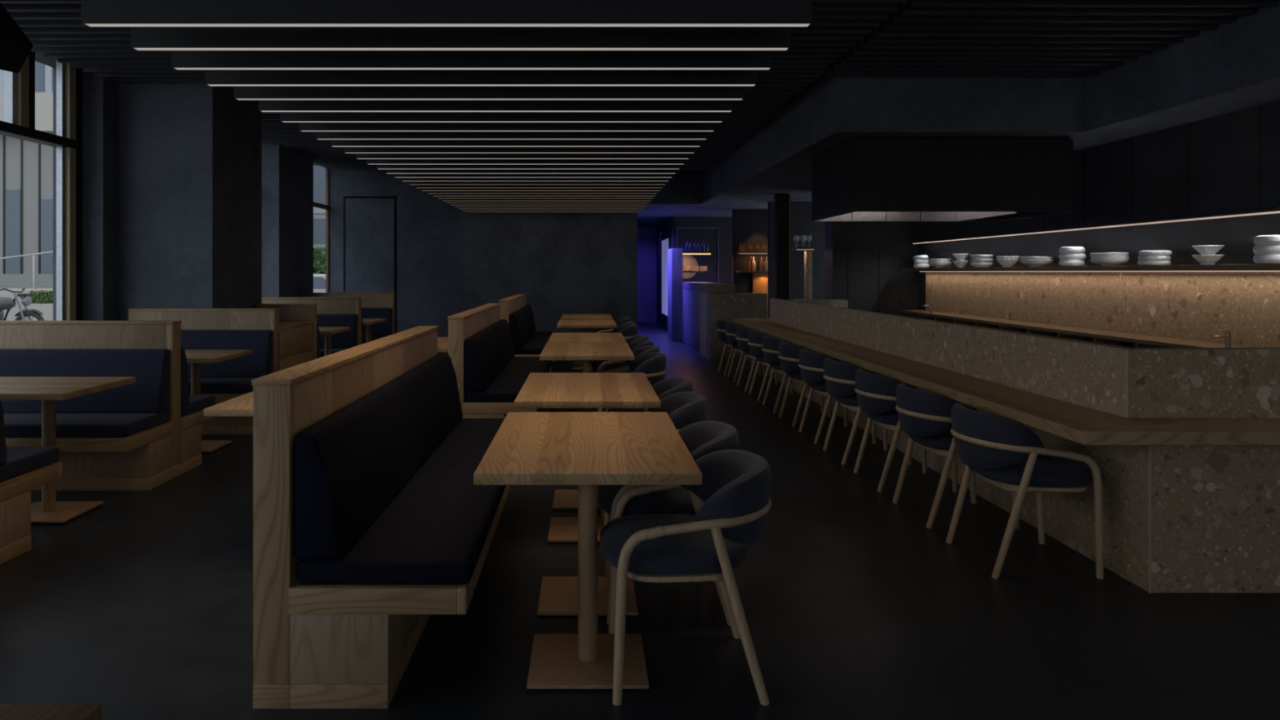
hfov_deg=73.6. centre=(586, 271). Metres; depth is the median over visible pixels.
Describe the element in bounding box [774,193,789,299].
column
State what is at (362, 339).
cushion
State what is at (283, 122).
diffuser
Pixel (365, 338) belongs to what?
seat cushion
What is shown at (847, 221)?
trim
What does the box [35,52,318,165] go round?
wall
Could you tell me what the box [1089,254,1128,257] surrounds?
bowl
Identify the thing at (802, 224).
wall
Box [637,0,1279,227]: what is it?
ceiling
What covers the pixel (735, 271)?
wall shelf
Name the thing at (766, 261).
bottle
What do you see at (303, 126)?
linear light
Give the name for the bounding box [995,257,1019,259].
bowl
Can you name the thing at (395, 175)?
linear light
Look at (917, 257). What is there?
bowl
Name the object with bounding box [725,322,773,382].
armchair
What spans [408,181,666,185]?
linear light
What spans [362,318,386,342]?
table
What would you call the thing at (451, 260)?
wall
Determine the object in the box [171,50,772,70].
linear light
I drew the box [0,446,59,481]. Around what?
seat cushion
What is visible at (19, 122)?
window
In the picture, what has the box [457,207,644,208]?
linear light
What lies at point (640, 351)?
armchair
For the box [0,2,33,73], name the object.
loudspeaker
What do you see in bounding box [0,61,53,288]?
office building
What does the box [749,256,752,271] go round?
bottle
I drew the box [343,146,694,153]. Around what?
linear light
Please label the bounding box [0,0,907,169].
ceiling slats
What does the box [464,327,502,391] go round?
cushion
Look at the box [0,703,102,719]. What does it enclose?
table
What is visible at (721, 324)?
armchair
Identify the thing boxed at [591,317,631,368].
armchair
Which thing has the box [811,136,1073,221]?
extractor hood
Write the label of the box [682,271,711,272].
wall shelf
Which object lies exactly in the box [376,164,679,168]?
linear light
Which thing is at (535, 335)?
seat cushion
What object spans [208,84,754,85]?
diffuser
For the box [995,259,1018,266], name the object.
bowl
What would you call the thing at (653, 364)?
armchair
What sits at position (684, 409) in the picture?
armchair
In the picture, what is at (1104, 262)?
bowl
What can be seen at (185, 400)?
cushion
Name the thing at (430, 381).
cushion
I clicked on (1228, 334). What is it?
tap
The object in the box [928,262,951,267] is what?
bowl
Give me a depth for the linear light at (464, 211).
14.19 m
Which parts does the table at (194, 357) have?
pedestal post, plate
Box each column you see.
[53,67,119,320]
[119,82,262,320]
[262,142,313,297]
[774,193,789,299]
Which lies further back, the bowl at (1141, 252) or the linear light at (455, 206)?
the linear light at (455, 206)
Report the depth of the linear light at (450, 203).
12.70 m
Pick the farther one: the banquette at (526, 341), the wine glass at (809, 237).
the wine glass at (809, 237)
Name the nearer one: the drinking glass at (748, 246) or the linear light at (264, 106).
the linear light at (264, 106)
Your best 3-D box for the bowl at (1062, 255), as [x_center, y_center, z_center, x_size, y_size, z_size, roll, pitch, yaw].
[4.803,-0.152,8.436,0.232,0.069,0.232,0,0,-43]
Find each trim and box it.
[343,195,396,326]
[676,227,719,283]
[789,195,791,299]
[847,221,901,315]
[955,105,1261,235]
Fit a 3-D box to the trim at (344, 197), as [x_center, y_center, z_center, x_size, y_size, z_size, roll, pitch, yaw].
[-3.650,0.060,14.398,0.900,2.680,0.004,0,0,0]
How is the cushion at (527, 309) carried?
on the banquette at (526, 341)
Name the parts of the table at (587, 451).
pedestal post, plate, plate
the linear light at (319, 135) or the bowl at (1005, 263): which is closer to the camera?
the linear light at (319, 135)
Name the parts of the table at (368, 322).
pedestal post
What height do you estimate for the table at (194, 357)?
0.750 m
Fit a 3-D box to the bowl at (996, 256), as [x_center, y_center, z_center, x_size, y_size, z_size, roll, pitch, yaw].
[4.802,-0.135,9.719,0.243,0.087,0.243,0,0,-19]
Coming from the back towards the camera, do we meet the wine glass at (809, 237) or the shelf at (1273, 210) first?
the wine glass at (809, 237)
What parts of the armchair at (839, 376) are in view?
leg, arm rail, backrest, seat, seat frame, leg, leg, leg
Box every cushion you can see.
[0,348,169,413]
[0,399,7,465]
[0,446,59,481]
[3,410,169,437]
[181,329,272,377]
[181,346,190,405]
[181,395,215,417]
[188,377,256,393]
[293,380,422,559]
[296,466,506,584]
[316,314,357,348]
[316,321,320,358]
[320,348,347,355]
[361,307,391,337]
[361,315,364,344]
[363,337,382,342]
[392,353,462,464]
[395,311,396,333]
[420,417,504,466]
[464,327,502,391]
[465,371,546,402]
[488,319,514,370]
[502,356,552,373]
[509,309,529,347]
[513,338,548,354]
[520,305,536,337]
[529,331,561,338]
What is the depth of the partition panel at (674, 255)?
17.25 m
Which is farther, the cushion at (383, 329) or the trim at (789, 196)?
the trim at (789, 196)
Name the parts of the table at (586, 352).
pedestal post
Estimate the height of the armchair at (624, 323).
0.746 m
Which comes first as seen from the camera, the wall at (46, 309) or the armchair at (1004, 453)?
the armchair at (1004, 453)
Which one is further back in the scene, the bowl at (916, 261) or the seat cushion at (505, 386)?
the bowl at (916, 261)
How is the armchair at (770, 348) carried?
on the floor
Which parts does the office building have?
handrail, glass panel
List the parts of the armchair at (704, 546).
leg, leg, seat, seat frame, arm rail, leg, backrest, leg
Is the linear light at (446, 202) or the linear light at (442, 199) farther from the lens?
the linear light at (446, 202)
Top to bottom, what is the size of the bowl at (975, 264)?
0.058 m
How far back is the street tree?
30.51 m
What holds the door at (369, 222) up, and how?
in the wall at (451, 260)
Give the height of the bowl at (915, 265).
0.065 m
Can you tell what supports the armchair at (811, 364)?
on the floor
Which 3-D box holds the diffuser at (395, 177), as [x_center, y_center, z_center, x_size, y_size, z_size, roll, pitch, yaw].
[-0.561,-1.016,9.025,2.926,0.029,0.044,0,0,0]
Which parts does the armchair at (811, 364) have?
leg, arm rail, backrest, seat, seat frame, leg, leg, leg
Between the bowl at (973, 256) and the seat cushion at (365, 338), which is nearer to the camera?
the bowl at (973, 256)
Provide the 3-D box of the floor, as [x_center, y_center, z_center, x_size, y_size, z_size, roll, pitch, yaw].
[0.300,1.450,10.350,10.000,0.100,27.300,0,0,0]
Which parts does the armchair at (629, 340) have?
seat, backrest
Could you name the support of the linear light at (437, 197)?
hanging from the ceiling
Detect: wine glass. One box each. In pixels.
[793,235,798,247]
[800,235,804,242]
[806,235,811,247]
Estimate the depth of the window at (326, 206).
14.37 m
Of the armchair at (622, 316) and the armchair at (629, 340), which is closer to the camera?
the armchair at (629, 340)
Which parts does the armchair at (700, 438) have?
leg, leg, seat, backrest, leg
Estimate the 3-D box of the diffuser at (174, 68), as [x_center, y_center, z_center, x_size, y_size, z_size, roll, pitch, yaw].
[-0.561,-1.016,4.202,2.926,0.029,0.044,0,0,0]
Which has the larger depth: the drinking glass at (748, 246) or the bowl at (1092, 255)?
the drinking glass at (748, 246)
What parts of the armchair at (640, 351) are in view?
leg, arm rail, backrest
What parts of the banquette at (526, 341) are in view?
post, cap rail, panel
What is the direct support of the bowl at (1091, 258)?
on the bowl at (1104, 262)
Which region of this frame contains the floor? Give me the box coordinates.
[0,322,1279,719]
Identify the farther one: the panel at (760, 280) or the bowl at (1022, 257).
the panel at (760, 280)
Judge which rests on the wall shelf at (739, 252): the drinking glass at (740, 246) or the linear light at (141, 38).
the drinking glass at (740, 246)
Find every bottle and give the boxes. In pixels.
[685,240,688,252]
[688,240,692,252]
[693,240,697,252]
[697,240,700,252]
[701,240,705,252]
[705,240,708,252]
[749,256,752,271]
[752,256,755,271]
[756,256,760,271]
[760,256,763,271]
[764,256,768,271]
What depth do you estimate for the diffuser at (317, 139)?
6.43 m
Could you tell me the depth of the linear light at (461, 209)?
13.82 m
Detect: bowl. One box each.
[912,255,928,260]
[913,263,929,267]
[914,259,928,263]
[928,258,951,260]
[928,260,951,262]
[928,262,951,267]
[952,253,968,260]
[952,260,968,267]
[969,254,993,258]
[969,258,993,262]
[969,262,993,267]
[995,256,1019,257]
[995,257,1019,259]
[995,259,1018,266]
[1019,259,1053,266]
[1020,256,1053,259]
[1058,246,1085,253]
[1058,253,1086,259]
[1058,259,1084,266]
[1089,252,1128,255]
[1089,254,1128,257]
[1090,257,1129,259]
[1090,258,1128,266]
[1137,250,1171,255]
[1137,255,1171,260]
[1137,260,1170,265]
[1191,244,1223,254]
[1191,254,1224,264]
[1253,235,1279,244]
[1253,244,1279,254]
[1253,253,1279,263]
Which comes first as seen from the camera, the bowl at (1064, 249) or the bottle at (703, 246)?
the bowl at (1064, 249)
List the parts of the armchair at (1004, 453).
leg, backrest, arm rail, leg, seat, seat frame, leg, leg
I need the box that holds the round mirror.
[682,254,697,278]
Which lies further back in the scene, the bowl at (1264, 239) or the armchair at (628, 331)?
the armchair at (628, 331)
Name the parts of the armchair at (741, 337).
leg, arm rail, backrest, seat, leg, leg, leg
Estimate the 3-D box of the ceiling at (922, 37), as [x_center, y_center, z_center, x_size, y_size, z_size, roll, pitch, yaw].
[3.545,-1.765,3.829,2.910,0.130,7.097,0,0,0]
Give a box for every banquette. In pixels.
[0,320,217,490]
[0,399,62,564]
[128,308,279,434]
[251,325,511,708]
[256,303,324,359]
[262,297,364,355]
[298,292,396,342]
[447,303,552,417]
[498,293,561,361]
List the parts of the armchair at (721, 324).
leg, backrest, leg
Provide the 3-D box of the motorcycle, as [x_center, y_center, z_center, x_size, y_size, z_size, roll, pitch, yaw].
[-12.040,0.882,17.400,2.020,1.110,0.744,0,0,0]
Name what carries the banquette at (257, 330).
on the floor
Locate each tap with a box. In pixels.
[921,302,932,313]
[1213,329,1231,347]
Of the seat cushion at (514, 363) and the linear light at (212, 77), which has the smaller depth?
the linear light at (212, 77)
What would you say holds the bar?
on the floor
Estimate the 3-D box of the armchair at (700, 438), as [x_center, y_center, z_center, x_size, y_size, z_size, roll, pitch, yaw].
[0.347,1.031,3.639,0.609,0.746,0.592,0,0,1]
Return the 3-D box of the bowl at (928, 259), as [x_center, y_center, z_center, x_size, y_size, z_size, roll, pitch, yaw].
[4.798,-0.138,11.588,0.290,0.077,0.290,0,0,24]
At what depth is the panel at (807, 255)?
14.05 m
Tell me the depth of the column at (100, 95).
7.52 m
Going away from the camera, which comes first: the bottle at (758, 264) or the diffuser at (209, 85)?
the diffuser at (209, 85)
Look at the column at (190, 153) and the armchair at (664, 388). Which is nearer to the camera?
the armchair at (664, 388)
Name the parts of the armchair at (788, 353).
leg, arm rail, backrest, seat, seat frame, leg, leg, leg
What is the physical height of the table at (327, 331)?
0.750 m
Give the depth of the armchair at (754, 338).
9.36 m
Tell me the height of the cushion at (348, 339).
0.416 m
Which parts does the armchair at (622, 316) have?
backrest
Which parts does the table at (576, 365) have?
plate, plate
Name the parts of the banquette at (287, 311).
panel, cap rail, post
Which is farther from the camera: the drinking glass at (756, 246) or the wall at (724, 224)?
the wall at (724, 224)
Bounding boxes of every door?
[345,198,394,292]
[660,231,671,331]
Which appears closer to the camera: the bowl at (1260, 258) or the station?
the bowl at (1260, 258)
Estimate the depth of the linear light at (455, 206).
13.08 m
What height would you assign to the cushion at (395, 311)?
0.416 m
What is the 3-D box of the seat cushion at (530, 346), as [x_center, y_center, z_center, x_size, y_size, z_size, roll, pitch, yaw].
[-0.656,0.972,11.178,0.566,0.083,1.442,0,0,0]
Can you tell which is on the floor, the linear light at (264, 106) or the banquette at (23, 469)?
the banquette at (23, 469)
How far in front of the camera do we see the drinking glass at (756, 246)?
16.57 m
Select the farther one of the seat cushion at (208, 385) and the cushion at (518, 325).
the cushion at (518, 325)
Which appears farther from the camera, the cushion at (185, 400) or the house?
the house
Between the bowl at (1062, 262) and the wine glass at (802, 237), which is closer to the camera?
the bowl at (1062, 262)
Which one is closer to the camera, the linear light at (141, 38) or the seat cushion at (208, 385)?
the linear light at (141, 38)
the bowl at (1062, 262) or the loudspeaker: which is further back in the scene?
the bowl at (1062, 262)
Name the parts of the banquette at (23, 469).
panel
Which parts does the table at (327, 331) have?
pedestal post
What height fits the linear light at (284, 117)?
0.940 m
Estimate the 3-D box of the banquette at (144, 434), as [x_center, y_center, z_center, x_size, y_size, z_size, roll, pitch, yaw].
[-3.550,0.868,5.834,1.508,1.065,1.274,0,0,0]
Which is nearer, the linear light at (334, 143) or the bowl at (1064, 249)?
the linear light at (334, 143)
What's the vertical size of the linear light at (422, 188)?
0.940 m
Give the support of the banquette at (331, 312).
on the floor
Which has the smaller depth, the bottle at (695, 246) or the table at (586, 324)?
the table at (586, 324)
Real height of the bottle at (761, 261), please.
0.280 m
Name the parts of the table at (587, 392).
plate, plate, pedestal post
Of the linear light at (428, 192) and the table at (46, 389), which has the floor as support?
the table at (46, 389)
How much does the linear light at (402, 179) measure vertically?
0.940 m
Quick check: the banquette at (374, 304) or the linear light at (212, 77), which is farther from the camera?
the banquette at (374, 304)
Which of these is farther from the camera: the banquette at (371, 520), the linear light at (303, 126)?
the linear light at (303, 126)
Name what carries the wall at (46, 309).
on the street
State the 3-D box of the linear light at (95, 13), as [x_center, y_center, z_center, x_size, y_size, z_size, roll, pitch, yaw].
[-0.561,-1.470,3.460,2.938,0.940,0.060,0,0,0]
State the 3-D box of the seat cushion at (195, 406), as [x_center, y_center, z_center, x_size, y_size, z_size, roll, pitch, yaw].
[-3.550,0.972,6.188,1.486,0.083,0.566,0,0,0]
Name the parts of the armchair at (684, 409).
leg, leg, backrest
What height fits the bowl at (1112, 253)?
0.062 m
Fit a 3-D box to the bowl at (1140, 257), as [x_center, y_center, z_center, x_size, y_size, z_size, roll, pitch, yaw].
[4.799,-0.117,7.212,0.236,0.042,0.237,0,0,-34]
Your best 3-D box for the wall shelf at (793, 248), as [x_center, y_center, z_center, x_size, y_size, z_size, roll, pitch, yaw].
[3.570,-0.381,14.100,0.300,0.038,0.400,0,0,0]
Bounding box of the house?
[313,165,325,248]
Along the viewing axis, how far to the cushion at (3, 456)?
4.10 m
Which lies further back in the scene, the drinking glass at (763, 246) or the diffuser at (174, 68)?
the drinking glass at (763, 246)
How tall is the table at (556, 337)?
0.750 m
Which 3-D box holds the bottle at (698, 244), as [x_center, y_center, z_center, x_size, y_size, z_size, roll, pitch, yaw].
[2.306,-0.520,17.550,0.072,0.240,0.070,0,0,0]
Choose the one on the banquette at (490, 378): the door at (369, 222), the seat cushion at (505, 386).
the seat cushion at (505, 386)
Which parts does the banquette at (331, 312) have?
panel, cap rail, post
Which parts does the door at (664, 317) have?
lit pane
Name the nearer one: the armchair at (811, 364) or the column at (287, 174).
the armchair at (811, 364)
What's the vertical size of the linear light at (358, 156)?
0.940 m
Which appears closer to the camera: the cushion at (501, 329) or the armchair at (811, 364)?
the armchair at (811, 364)
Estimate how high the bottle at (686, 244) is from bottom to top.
0.240 m
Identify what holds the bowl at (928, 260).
on the bowl at (937, 264)
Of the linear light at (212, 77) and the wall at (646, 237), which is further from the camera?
the wall at (646, 237)
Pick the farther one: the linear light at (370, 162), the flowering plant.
the flowering plant
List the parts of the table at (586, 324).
pedestal post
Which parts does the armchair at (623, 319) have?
arm rail, backrest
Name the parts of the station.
panel, raised panel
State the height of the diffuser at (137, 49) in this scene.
0.029 m
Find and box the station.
[682,281,767,361]
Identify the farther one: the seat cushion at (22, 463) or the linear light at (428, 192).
the linear light at (428, 192)
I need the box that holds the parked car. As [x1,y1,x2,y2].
[313,274,325,292]
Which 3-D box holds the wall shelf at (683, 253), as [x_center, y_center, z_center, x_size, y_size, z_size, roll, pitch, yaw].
[2.240,-0.381,17.600,0.580,0.038,0.600,0,0,0]
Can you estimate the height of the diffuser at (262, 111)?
0.029 m
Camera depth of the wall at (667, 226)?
22.86 m
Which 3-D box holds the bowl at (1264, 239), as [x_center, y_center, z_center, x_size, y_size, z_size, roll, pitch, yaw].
[4.801,-0.219,5.964,0.242,0.071,0.222,0,0,-19]
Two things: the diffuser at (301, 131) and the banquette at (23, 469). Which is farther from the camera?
the diffuser at (301, 131)
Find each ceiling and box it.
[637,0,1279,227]
[827,0,1278,75]
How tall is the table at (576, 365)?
0.750 m
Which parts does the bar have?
edge trim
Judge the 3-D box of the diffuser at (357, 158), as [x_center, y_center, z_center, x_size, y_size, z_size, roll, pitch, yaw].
[-0.561,-1.016,7.541,2.926,0.029,0.044,0,0,0]
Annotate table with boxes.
[0,377,135,524]
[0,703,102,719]
[184,349,252,453]
[204,391,253,416]
[319,327,350,355]
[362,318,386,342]
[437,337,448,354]
[473,412,702,689]
[514,373,660,543]
[539,342,634,373]
[546,332,626,412]
[556,319,617,332]
[560,314,613,370]
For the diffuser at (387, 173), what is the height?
0.029 m
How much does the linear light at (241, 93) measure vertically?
0.940 m
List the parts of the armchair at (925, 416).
leg, arm rail, backrest, seat, seat frame, leg, leg, leg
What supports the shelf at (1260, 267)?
attached to the wall at (1224, 148)
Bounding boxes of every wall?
[0,288,53,320]
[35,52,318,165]
[328,169,637,354]
[637,227,656,322]
[656,217,672,324]
[672,217,732,284]
[732,208,768,293]
[768,201,825,318]
[825,221,918,315]
[918,100,1279,347]
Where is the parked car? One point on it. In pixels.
(319, 280)
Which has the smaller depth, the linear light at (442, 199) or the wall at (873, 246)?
the linear light at (442, 199)
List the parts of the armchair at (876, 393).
leg, arm rail, backrest, seat, seat frame, leg, leg, leg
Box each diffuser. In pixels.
[84,23,809,26]
[134,48,787,50]
[173,67,769,69]
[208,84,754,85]
[236,98,742,99]
[262,111,731,111]
[283,121,721,122]
[301,130,713,131]
[317,138,706,139]
[333,146,699,146]
[346,152,693,153]
[357,158,688,159]
[386,173,675,173]
[395,177,671,177]
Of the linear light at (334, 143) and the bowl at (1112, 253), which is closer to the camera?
the linear light at (334, 143)
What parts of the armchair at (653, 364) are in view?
leg, leg, arm rail, backrest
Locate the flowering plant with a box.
[27,288,53,303]
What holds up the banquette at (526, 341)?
on the floor
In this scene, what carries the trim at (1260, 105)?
attached to the wall at (1224, 148)
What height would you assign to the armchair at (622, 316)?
0.746 m
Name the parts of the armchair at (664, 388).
leg, backrest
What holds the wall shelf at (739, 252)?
attached to the wall at (749, 226)
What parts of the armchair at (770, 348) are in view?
leg, arm rail, backrest, seat, seat frame, leg, leg, leg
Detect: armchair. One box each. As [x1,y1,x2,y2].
[591,315,628,361]
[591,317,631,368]
[591,334,648,411]
[591,339,653,412]
[595,345,659,412]
[597,351,666,412]
[597,420,738,626]
[600,377,693,514]
[600,448,771,705]
[601,391,707,525]
[606,320,635,332]
[615,324,637,339]
[716,319,760,375]
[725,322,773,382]
[735,326,787,391]
[747,330,804,400]
[761,335,823,413]
[777,341,848,426]
[798,348,875,444]
[822,357,911,465]
[853,368,957,492]
[892,383,1018,528]
[946,403,1103,578]
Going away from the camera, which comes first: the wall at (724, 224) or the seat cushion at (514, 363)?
the seat cushion at (514, 363)
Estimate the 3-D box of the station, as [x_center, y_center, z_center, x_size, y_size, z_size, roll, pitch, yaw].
[2.377,0.800,15.250,0.885,1.200,3.900,0,0,0]
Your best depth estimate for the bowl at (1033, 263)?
9.00 m
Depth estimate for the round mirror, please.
19.17 m
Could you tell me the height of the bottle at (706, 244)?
0.240 m
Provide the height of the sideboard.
0.905 m
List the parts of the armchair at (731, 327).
arm rail, leg, backrest, seat, leg, leg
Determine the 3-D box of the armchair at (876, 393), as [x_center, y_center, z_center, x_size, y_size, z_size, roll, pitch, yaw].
[2.103,1.031,5.684,0.609,0.746,0.592,0,0,1]
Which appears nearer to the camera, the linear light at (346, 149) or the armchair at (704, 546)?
the armchair at (704, 546)
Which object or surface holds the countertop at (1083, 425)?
on the bar
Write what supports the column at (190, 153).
on the floor
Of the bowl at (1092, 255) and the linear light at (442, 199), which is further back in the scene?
the linear light at (442, 199)
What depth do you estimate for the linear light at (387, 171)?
8.62 m
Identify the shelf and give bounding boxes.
[682,252,711,254]
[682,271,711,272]
[735,251,768,253]
[735,271,768,272]
[791,247,814,249]
[897,263,1279,271]
[912,206,1279,244]
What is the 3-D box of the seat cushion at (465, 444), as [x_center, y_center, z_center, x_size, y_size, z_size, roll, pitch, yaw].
[-0.656,0.972,4.773,0.566,0.083,1.352,0,0,0]
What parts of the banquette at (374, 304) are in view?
panel, cap rail, post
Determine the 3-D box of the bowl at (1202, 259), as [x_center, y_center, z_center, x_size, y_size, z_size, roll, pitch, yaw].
[4.798,-0.093,6.589,0.204,0.076,0.204,0,0,13]
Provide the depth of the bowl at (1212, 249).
6.54 m
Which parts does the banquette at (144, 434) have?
panel, cap rail, panel, post, panel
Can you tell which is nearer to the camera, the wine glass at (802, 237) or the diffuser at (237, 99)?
the diffuser at (237, 99)
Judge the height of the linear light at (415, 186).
0.940 m
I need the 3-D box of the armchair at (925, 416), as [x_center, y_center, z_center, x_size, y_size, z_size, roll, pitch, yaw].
[2.103,1.031,4.921,0.609,0.746,0.592,0,0,-1]
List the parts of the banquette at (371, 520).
post, cap rail, panel, panel, post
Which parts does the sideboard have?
drawer, drawer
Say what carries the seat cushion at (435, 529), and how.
on the banquette at (371, 520)
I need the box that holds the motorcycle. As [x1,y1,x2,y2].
[0,287,44,320]
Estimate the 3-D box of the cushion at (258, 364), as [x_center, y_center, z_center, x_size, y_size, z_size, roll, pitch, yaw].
[-3.455,0.724,7.576,1.296,0.416,0.160,0,0,0]
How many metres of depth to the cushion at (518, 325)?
10.61 m
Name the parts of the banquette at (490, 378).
post, cap rail, panel, panel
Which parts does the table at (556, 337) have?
plate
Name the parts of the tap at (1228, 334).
spout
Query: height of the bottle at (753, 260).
0.280 m
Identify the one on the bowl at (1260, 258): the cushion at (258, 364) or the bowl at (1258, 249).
the bowl at (1258, 249)
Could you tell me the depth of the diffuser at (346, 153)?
7.18 m
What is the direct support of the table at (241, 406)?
on the floor
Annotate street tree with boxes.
[313,246,325,274]
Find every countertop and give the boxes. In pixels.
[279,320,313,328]
[733,318,1279,444]
[788,299,848,308]
[897,310,1257,347]
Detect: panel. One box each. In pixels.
[667,248,682,341]
[752,272,768,318]
[804,251,812,299]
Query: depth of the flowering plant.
20.93 m
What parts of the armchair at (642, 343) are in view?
leg, leg, seat, backrest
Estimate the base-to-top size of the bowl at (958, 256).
0.090 m
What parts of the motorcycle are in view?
fuel tank, bike frame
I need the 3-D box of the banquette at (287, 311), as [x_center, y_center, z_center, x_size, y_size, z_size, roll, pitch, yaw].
[-3.090,0.865,9.098,0.588,1.070,0.700,0,0,0]
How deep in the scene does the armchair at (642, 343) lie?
8.09 m
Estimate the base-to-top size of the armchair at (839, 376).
0.746 m
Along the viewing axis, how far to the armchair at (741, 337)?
10.14 m
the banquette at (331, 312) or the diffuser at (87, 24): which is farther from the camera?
the banquette at (331, 312)
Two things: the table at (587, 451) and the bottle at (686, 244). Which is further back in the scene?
the bottle at (686, 244)
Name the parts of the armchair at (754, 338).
leg, arm rail, backrest, seat, leg, leg, leg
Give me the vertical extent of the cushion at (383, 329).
0.416 m
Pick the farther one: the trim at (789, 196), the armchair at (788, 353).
the trim at (789, 196)
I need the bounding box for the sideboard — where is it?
[279,320,313,370]
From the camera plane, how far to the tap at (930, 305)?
11.49 m
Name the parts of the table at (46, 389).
pedestal post, plate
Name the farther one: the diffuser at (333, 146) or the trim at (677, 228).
the trim at (677, 228)
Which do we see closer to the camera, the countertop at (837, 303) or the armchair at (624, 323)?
the armchair at (624, 323)
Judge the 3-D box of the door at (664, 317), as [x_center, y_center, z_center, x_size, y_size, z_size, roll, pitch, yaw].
[1.925,0.225,20.800,0.050,2.350,2.400,0,0,0]
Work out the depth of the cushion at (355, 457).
3.03 m
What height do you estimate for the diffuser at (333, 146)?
0.029 m
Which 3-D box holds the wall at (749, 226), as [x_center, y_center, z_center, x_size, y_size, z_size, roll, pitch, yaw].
[3.350,0.080,16.920,0.900,2.640,0.120,0,0,0]
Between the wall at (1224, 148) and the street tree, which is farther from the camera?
the street tree
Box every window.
[0,51,82,320]
[313,168,328,292]
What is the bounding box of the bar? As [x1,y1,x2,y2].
[764,297,1279,593]
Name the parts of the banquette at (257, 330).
post, panel, cap rail, panel, post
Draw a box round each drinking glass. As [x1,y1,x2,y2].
[738,243,742,251]
[746,243,750,251]
[754,243,757,251]
[762,243,765,251]
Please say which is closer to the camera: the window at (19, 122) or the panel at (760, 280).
the window at (19, 122)
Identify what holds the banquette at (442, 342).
on the floor
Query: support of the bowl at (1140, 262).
on the shelf at (1260, 267)
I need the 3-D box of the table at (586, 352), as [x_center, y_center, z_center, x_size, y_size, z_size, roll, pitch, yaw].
[0.005,1.025,7.235,0.737,0.750,1.215,0,0,0]
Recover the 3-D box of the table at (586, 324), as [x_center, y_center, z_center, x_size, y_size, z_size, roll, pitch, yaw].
[0.005,1.025,11.050,0.737,0.750,1.215,0,0,0]
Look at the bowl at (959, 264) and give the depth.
10.89 m
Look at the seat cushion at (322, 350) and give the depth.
10.09 m
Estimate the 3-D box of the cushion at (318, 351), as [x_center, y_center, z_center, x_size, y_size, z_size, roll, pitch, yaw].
[-3.090,0.724,8.954,0.566,0.416,0.160,0,0,0]
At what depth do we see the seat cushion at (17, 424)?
5.33 m
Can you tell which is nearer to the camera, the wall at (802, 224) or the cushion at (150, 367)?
the cushion at (150, 367)
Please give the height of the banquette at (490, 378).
1.055 m
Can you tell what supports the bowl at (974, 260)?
on the bowl at (975, 264)
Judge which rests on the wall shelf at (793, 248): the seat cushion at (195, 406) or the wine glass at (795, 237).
the wine glass at (795, 237)
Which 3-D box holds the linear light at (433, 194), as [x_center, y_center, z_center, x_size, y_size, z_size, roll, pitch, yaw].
[-0.561,-1.470,11.251,2.938,0.940,0.060,0,0,0]
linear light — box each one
[81,0,812,27]
[130,27,790,50]
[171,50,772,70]
[204,70,756,86]
[234,86,743,100]
[258,100,733,112]
[280,112,723,122]
[298,122,715,131]
[315,131,707,139]
[330,139,701,146]
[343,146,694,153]
[355,153,689,159]
[366,159,684,164]
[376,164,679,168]
[385,168,675,173]
[393,173,672,177]
[401,177,669,181]
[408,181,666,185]
[414,185,662,187]
[421,187,660,191]
[426,191,657,193]
[431,193,655,196]
[436,196,653,198]
[441,198,651,200]
[445,200,648,203]
[449,203,647,204]
[453,204,645,207]
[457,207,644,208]
[461,208,642,210]
[464,210,640,212]

